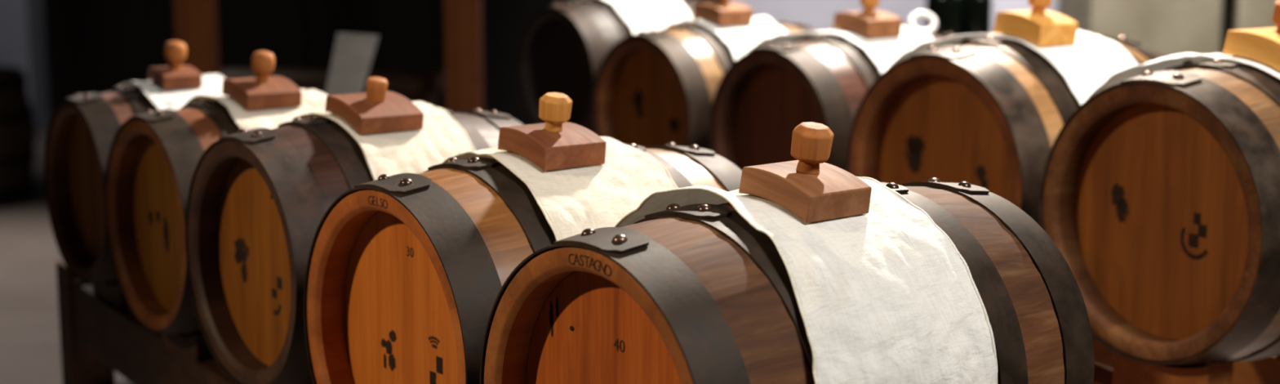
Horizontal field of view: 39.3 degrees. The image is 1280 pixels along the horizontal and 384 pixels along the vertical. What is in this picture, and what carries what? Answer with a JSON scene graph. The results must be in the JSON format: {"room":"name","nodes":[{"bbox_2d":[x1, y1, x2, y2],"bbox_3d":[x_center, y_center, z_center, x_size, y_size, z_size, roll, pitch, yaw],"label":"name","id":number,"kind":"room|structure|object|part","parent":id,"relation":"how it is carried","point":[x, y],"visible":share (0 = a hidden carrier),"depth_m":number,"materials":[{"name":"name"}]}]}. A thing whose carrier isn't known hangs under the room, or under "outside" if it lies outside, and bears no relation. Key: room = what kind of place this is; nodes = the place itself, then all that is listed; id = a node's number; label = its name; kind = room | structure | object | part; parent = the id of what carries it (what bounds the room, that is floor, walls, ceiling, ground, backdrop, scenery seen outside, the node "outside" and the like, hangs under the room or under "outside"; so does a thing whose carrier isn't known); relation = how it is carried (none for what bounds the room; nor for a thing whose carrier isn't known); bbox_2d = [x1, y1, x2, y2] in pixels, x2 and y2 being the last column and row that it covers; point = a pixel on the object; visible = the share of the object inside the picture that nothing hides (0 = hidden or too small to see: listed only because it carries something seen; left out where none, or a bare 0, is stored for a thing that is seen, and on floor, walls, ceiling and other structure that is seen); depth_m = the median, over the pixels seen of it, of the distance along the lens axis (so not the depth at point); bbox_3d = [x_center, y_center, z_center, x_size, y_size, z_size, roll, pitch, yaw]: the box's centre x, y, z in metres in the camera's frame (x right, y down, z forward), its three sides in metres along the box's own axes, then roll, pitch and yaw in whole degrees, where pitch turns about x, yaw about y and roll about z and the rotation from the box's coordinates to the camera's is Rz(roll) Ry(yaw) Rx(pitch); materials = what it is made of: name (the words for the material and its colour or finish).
{"room":"barrel aging cellar","nodes":[
{"label":"barrel aging cellar","id":0,"kind":"room"},
{"bbox_2d":[0,0,49,128],"bbox_3d":[-3.675,-1.955,10.167,0.387,3.200,0.300,0,10,0],"label":"wall","id":1,"kind":"structure","parent":0,"point":[22,32],"depth_m":10.23,"materials":[{"name":"grey paint"}]},
{"bbox_2d":[0,113,128,383],"bbox_3d":[0.000,0.391,6.149,16.000,0.100,16.000,0,10,0],"label":"floor","id":2,"kind":"structure","parent":0,"point":[30,353],"depth_m":6.16,"materials":[{"name":"concrete"}]},
{"bbox_2d":[0,65,35,204],"bbox_3d":[-3.064,-0.252,7.968,0.720,0.567,0.720,0,10,0],"label":"barrel","id":3,"kind":"object","parent":2,"relation":"on","point":[17,126],"visible":1,"depth_m":7.87,"materials":[{"name":"brown wood"}]},
{"bbox_2d":[56,260,235,383],"bbox_3d":[-0.240,0.606,2.291,0.497,0.748,2.208,-8,12,-39],"label":"stand","id":4,"kind":"object","parent":2,"relation":"on","point":[100,335],"visible":0.26,"depth_m":2.82,"materials":[{"name":"brown wood"}]},
{"bbox_3d":[-0.942,0.480,3.087,0.071,0.734,0.068,-6,11,-34],"label":"leg","id":5,"kind":"part","parent":4,"relation":"part of","materials":[{"name":"brown wood"}]},
{"bbox_2d":[44,84,158,281],"bbox_3d":[-0.749,-0.021,2.899,0.336,0.317,0.312,-7,12,-35],"label":"barrel","id":6,"kind":"object","parent":4,"relation":"on","point":[82,129],"visible":0.4,"depth_m":2.84,"materials":[{"name":"wood"},{"name":"dark iron"}]},
{"bbox_2d":[118,73,226,110],"bbox_3d":[-0.740,-0.124,2.880,0.154,0.119,0.305,-7,12,-35],"label":"linen cloth","id":7,"kind":"object","parent":6,"relation":"on","point":[211,84],"visible":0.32,"depth_m":2.81,"materials":[{"name":"white fabric"}]},
{"bbox_2d":[147,40,201,89],"bbox_3d":[-0.739,-0.203,2.842,0.064,0.074,0.070,-7,12,-35],"label":"stopper","id":8,"kind":"object","parent":7,"relation":"on","point":[174,76],"visible":1,"depth_m":2.82,"materials":[{"name":"red wood"}]},
{"bbox_3d":[-0.735,-0.216,2.835,0.036,0.044,0.036,-7,21,-35],"label":"knob","id":9,"kind":"part","parent":8,"relation":"part of","materials":[{"name":"brown wood"}]},
{"bbox_3d":[-0.846,0.359,3.090,0.183,0.070,0.045,-7,12,-35],"label":"cross rail","id":10,"kind":"part","parent":4,"relation":"part of","materials":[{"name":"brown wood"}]},
{"bbox_2d":[104,98,240,333],"bbox_3d":[-0.548,0.027,2.625,0.371,0.338,0.333,-7,12,-36],"label":"barrel","id":11,"kind":"object","parent":4,"relation":"on","point":[153,157],"visible":0.4,"depth_m":2.55,"materials":[{"name":"wood"},{"name":"aged iron"}]},
{"bbox_2d":[183,88,328,130],"bbox_3d":[-0.544,-0.083,2.600,0.172,0.127,0.329,-7,12,-36],"label":"linen cloth","id":12,"kind":"object","parent":11,"relation":"on","point":[312,100],"visible":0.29,"depth_m":2.53,"materials":[{"name":"white fabric"}]},
{"bbox_2d":[222,50,302,110],"bbox_3d":[-0.541,-0.162,2.559,0.084,0.079,0.090,-7,12,-36],"label":"stopper","id":13,"kind":"object","parent":12,"relation":"on","point":[264,91],"visible":1,"depth_m":2.54,"materials":[{"name":"red wood"}]},
{"bbox_3d":[-0.537,-0.178,2.550,0.033,0.044,0.033,-7,22,-36],"label":"knob","id":14,"kind":"part","parent":13,"relation":"part of","materials":[{"name":"brown wood"}]},
{"bbox_2d":[185,107,523,383],"bbox_3d":[-0.342,0.068,2.335,0.394,0.349,0.344,-7,12,-37],"label":"barrel","id":15,"kind":"object","parent":4,"relation":"on","point":[258,199],"visible":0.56,"depth_m":2.24,"materials":[{"name":"wood"},{"name":"iron"}]},
{"bbox_2d":[297,101,475,180],"bbox_3d":[-0.337,-0.046,2.308,0.165,0.131,0.338,-7,12,-37],"label":"linen cloth","id":16,"kind":"object","parent":15,"relation":"on","point":[441,138],"visible":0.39,"depth_m":2.23,"materials":[{"name":"white fabric"}]},
{"bbox_2d":[324,76,423,134],"bbox_3d":[-0.335,-0.112,2.257,0.090,0.066,0.095,-7,12,-37],"label":"stopper","id":17,"kind":"object","parent":16,"relation":"on","point":[376,110],"visible":1,"depth_m":2.24,"materials":[{"name":"red wood"}]},
{"bbox_3d":[-0.331,-0.129,2.249,0.027,0.029,0.027,-7,25,-37],"label":"knob","id":18,"kind":"part","parent":17,"relation":"part of","materials":[{"name":"brown wood"}]},
{"bbox_2d":[303,142,742,383],"bbox_3d":[-0.101,0.137,2.050,0.451,0.377,0.372,-7,12,-38],"label":"barrel","id":19,"kind":"object","parent":4,"relation":"on","point":[406,273],"visible":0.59,"depth_m":1.92,"materials":[{"name":"wood"},{"name":"aged iron"}]},
{"bbox_2d":[441,136,677,240],"bbox_3d":[-0.098,0.016,2.023,0.205,0.139,0.364,-7,12,-38],"label":"linen cloth","id":20,"kind":"object","parent":19,"relation":"on","point":[573,200],"visible":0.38,"depth_m":1.93,"materials":[{"name":"white fabric"}]},
{"bbox_2d":[497,92,606,170],"bbox_3d":[-0.097,-0.071,1.978,0.084,0.078,0.092,-7,12,-38],"label":"stopper","id":21,"kind":"object","parent":20,"relation":"on","point":[557,143],"visible":1,"depth_m":1.96,"materials":[{"name":"red wood"}]},
{"bbox_3d":[-0.094,-0.087,1.970,0.036,0.040,0.036,-7,21,-38],"label":"knob","id":22,"kind":"part","parent":21,"relation":"part of","materials":[{"name":"brown wood"}]},
{"bbox_2d":[480,177,1094,383],"bbox_3d":[0.149,0.183,1.753,0.509,0.372,0.367,-8,12,-38],"label":"barrel","id":23,"kind":"object","parent":4,"relation":"on","point":[692,293],"visible":0.77,"depth_m":1.63,"materials":[{"name":"wood"}]},
{"bbox_2d":[613,176,997,383],"bbox_3d":[0.129,0.105,1.711,0.251,0.230,0.380,-8,12,-38],"label":"linen cloth","id":24,"kind":"object","parent":23,"relation":"on","point":[883,295],"visible":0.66,"depth_m":1.61,"materials":[{"name":"white fabric"}]},
{"bbox_2d":[738,121,871,222],"bbox_3d":[0.155,-0.023,1.678,0.082,0.085,0.096,-8,12,-38],"label":"stopper","id":25,"kind":"object","parent":24,"relation":"on","point":[812,188],"visible":1,"depth_m":1.66,"materials":[{"name":"brown wood"}]},
{"bbox_3d":[0.159,-0.040,1.670,0.038,0.045,0.038,-8,22,-38],"label":"knob","id":26,"kind":"part","parent":25,"relation":"part of","materials":[{"name":"brown wood"}]},
{"bbox_2d":[173,0,219,75],"bbox_3d":[-1.297,-1.113,5.137,0.104,3.200,0.100,0,10,0],"label":"wooden post","id":27,"kind":"object","parent":2,"relation":"on","point":[196,21],"visible":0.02,"depth_m":5.20,"materials":[{"name":"brown wood"}]},
{"bbox_2d":[48,0,572,124],"bbox_3d":[-0.992,-0.929,6.764,2.362,2.300,0.550,0,10,0],"label":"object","id":28,"kind":"object","parent":2,"relation":"on","point":[97,46],"visible":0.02,"depth_m":6.57,"materials":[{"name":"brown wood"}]},
{"bbox_3d":[-1.937,-0.889,6.527,0.452,2.160,0.032,0,9,0],"label":"door","id":29,"kind":"part","parent":28,"relation":"part of","materials":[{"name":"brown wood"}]},
{"bbox_3d":[-1.464,-0.889,6.527,0.452,2.160,0.032,0,9,0],"label":"door","id":30,"kind":"part","parent":28,"relation":"part of","materials":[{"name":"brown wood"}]},
{"bbox_3d":[-0.992,-0.889,6.527,0.452,2.160,0.032,0,9,0],"label":"door","id":31,"kind":"part","parent":28,"relation":"part of","materials":[{"name":"brown wood"}]},
{"bbox_3d":[-0.520,-0.889,6.527,0.452,2.160,0.032,0,9,0],"label":"door","id":32,"kind":"part","parent":28,"relation":"part of","materials":[{"name":"brown wood"}]},
{"bbox_3d":[-0.047,-0.889,6.527,0.452,2.160,0.032,0,9,0],"label":"door","id":33,"kind":"part","parent":28,"relation":"part of","materials":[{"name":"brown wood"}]},
{"bbox_2d":[444,0,483,112],"bbox_3d":[-0.515,-1.113,5.137,0.100,3.200,0.100,0,10,0],"label":"wooden post","id":34,"kind":"object","parent":2,"relation":"on","point":[463,18],"visible":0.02,"depth_m":5.21,"materials":[{"name":"brown wood"}]},
{"bbox_2d":[991,0,1058,33],"bbox_3d":[1.234,-0.348,5.634,0.342,1.527,0.041,0,10,0],"label":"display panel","id":35,"kind":"object","parent":2,"relation":"on","point":[997,5],"visible":0.02,"depth_m":5.58,"materials":[{"name":"white"}]},
{"bbox_2d":[1092,335,1279,383],"bbox_3d":[0.496,0.428,3.006,0.430,0.862,2.251,-6,11,-33],"label":"stand","id":36,"kind":"object","parent":2,"relation":"on","point":[1126,370],"visible":0.04,"depth_m":2.38,"materials":[{"name":"brown wood"}]},
{"bbox_2d":[515,0,704,132],"bbox_3d":[-0.026,-0.249,3.631,0.364,0.294,0.290,-7,12,-37],"label":"barrel","id":37,"kind":"object","parent":36,"relation":"on","point":[562,48],"visible":0.34,"depth_m":3.53,"materials":[{"name":"wood"}]},
{"bbox_2d":[570,0,692,34],"bbox_3d":[-0.021,-0.340,3.610,0.183,0.122,0.290,-7,12,-37],"label":"linen cloth","id":38,"kind":"object","parent":37,"relation":"on","point":[644,15],"visible":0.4,"depth_m":3.53,"materials":[{"name":"white fabric"}]},
{"bbox_2d":[591,22,818,149],"bbox_3d":[0.157,-0.156,3.365,0.394,0.332,0.328,-7,12,-36],"label":"barrel","id":39,"kind":"object","parent":36,"relation":"on","point":[653,86],"visible":0.44,"depth_m":3.25,"materials":[{"name":"brown wood"}]},
{"bbox_2d":[664,15,788,60],"bbox_3d":[0.163,-0.258,3.340,0.166,0.135,0.326,-7,12,-36],"label":"linen cloth","id":40,"kind":"object","parent":39,"relation":"on","point":[740,38],"visible":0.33,"depth_m":3.27,"materials":[{"name":"white fabric"}]},
{"bbox_2d":[692,0,752,26],"bbox_3d":[0.153,-0.349,3.305,0.078,0.080,0.084,-7,12,-36],"label":"stopper","id":41,"kind":"object","parent":40,"relation":"on","point":[723,12],"visible":1,"depth_m":3.28,"materials":[{"name":"brown wood"}]},
{"bbox_3d":[0.155,-0.366,3.299,0.033,0.042,0.033,-7,18,-36],"label":"knob","id":42,"kind":"part","parent":41,"relation":"part of","materials":[{"name":"brown wood"}]},
{"bbox_2d":[708,31,953,170],"bbox_3d":[0.385,-0.106,3.096,0.434,0.344,0.339,-7,12,-36],"label":"barrel","id":43,"kind":"object","parent":36,"relation":"on","point":[758,102],"visible":0.33,"depth_m":2.98,"materials":[{"name":"brown wood"}]},
{"bbox_2d":[746,25,934,73],"bbox_3d":[0.355,-0.207,3.046,0.267,0.140,0.339,-7,12,-36],"label":"linen cloth","id":44,"kind":"object","parent":43,"relation":"on","point":[883,51],"visible":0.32,"depth_m":3.01,"materials":[{"name":"white fabric"}]},
{"bbox_2d":[832,0,902,38],"bbox_3d":[0.386,-0.305,3.039,0.080,0.081,0.088,-7,12,-36],"label":"stopper","id":45,"kind":"object","parent":44,"relation":"on","point":[868,23],"visible":1,"depth_m":3.02,"materials":[{"name":"brown wood"}]},
{"bbox_3d":[0.389,-0.323,3.032,0.033,0.042,0.033,-7,18,-36],"label":"knob","id":46,"kind":"part","parent":45,"relation":"part of","materials":[{"name":"brown wood"}]},
{"bbox_2d":[907,10,937,34],"bbox_3d":[0.497,-0.297,3.152,0.052,0.042,0.039,2,10,10],"label":"ring","id":47,"kind":"object","parent":43,"relation":"on","point":[914,15],"visible":0.88,"depth_m":3.15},
{"bbox_2d":[846,31,1164,225],"bbox_3d":[0.601,-0.041,2.764,0.424,0.409,0.403,-7,12,-34],"label":"barrel","id":48,"kind":"object","parent":36,"relation":"on","point":[989,112],"visible":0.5,"depth_m":2.63,"materials":[{"name":"brown wood"},{"name":"dark grey iron"}]},
{"bbox_2d":[887,29,1137,104],"bbox_3d":[0.572,-0.158,2.712,0.260,0.172,0.399,-7,12,-34],"label":"linen cloth","id":49,"kind":"object","parent":48,"relation":"on","point":[1086,64],"visible":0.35,"depth_m":2.65,"materials":[{"name":"white fabric"}]},
{"bbox_2d":[992,0,1078,46],"bbox_3d":[0.592,-0.266,2.677,0.080,0.088,0.097,-7,12,-34],"label":"stopper","id":50,"kind":"object","parent":49,"relation":"on","point":[1038,26],"visible":1,"depth_m":2.65,"materials":[{"name":"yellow wood"}]},
{"bbox_3d":[0.596,-0.286,2.668,0.035,0.043,0.035,-7,21,-34],"label":"knob","id":51,"kind":"part","parent":50,"relation":"part of","materials":[{"name":"brown wood"}]},
{"bbox_3d":[0.373,0.201,2.857,0.060,0.261,2.203,-6,11,-32],"label":"rail","id":52,"kind":"part","parent":36,"relation":"part of","materials":[{"name":"brown wood"}]},
{"bbox_2d":[1039,57,1279,364],"bbox_3d":[0.834,0.016,2.404,0.464,0.402,0.396,-6,11,-33],"label":"barrel","id":53,"kind":"object","parent":36,"relation":"on","point":[1160,192],"visible":0.94,"depth_m":2.28,"materials":[{"name":"wood"},{"name":"iron"}]},
{"bbox_2d":[1086,52,1279,99],"bbox_3d":[0.802,-0.096,2.351,0.282,0.177,0.393,-6,11,-33],"label":"linen cloth","id":54,"kind":"object","parent":53,"relation":"on","point":[1162,64],"visible":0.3,"depth_m":2.37,"materials":[{"name":"white fabric"}]},
{"bbox_2d":[1222,0,1279,71],"bbox_3d":[0.828,-0.203,2.313,0.095,0.094,0.108,-6,11,-33],"label":"stopper","id":55,"kind":"object","parent":54,"relation":"on","point":[1262,45],"visible":1,"depth_m":2.30,"materials":[{"name":"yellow wood"}]},
{"bbox_3d":[0.833,-0.224,2.302,0.040,0.045,0.040,-6,22,-33],"label":"knob","id":56,"kind":"part","parent":55,"relation":"part of","materials":[{"name":"brown wood"}]},
{"bbox_3d":[0.824,0.126,4.786,0.420,0.871,0.300,0,10,0],"label":"side table","id":57,"kind":"object","parent":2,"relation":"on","visible":0},
{"bbox_2d":[924,0,954,34],"bbox_3d":[0.780,-0.460,4.668,0.072,0.325,0.072,0,10,0],"label":"glass bottle","id":58,"kind":"object","parent":57,"relation":"on","point":[943,10],"visible":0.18,"depth_m":4.64,"materials":[{"name":"black glass"}]},
{"bbox_2d":[952,0,964,35],"bbox_3d":[0.831,-0.470,4.727,0.072,0.325,0.072,0,10,0],"label":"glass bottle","id":59,"kind":"object","parent":57,"relation":"on","point":[958,6],"visible":0.04,"depth_m":4.69,"materials":[{"name":"black glass"}]},
{"bbox_2d":[963,0,991,34],"bbox_3d":[0.880,-0.460,4.668,0.072,0.325,0.072,0,10,0],"label":"glass bottle","id":60,"kind":"object","parent":57,"relation":"on","point":[977,15],"visible":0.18,"depth_m":4.64,"materials":[{"name":"black glass"}]},
{"bbox_2d":[324,32,378,95],"bbox_3d":[-0.603,0.184,3.884,0.220,1.055,0.220,0,10,0],"label":"sign plate","id":61,"kind":"object","parent":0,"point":[353,54],"visible":0.56,"depth_m":3.79,"materials":[{"name":"metal"}]},
{"bbox_2d":[42,0,719,113],"bbox_3d":[-3.200,-2.473,10.841,10.200,4.000,0.200,0,10,0],"label":"wall","id":62,"kind":"structure","parent":0,"point":[46,9],"depth_m":11.01,"materials":[{"name":"black paint"}]},
{"bbox_2d":[728,0,925,31],"bbox_3d":[3.600,-1.730,6.402,6.600,4.000,0.200,0,10,0],"label":"wall","id":63,"kind":"structure","parent":0,"point":[819,15],"depth_m":6.48,"materials":[{"name":"grey paint"}]},
{"bbox_2d":[1057,0,1223,370],"bbox_3d":[1.411,-1.088,4.989,0.361,3.200,0.400,0,10,0],"label":"wall","id":64,"kind":"structure","parent":0,"point":[1166,27],"depth_m":4.89,"materials":[{"name":"beige paint"}]},
{"bbox_2d":[1220,0,1277,53],"bbox_3d":[1.782,-1.097,5.038,0.262,3.200,0.400,0,10,0],"label":"stone pillar","id":65,"kind":"structure","parent":0,"point":[1237,14],"depth_m":4.94,"materials":[{"name":"beige stone"}]}
]}

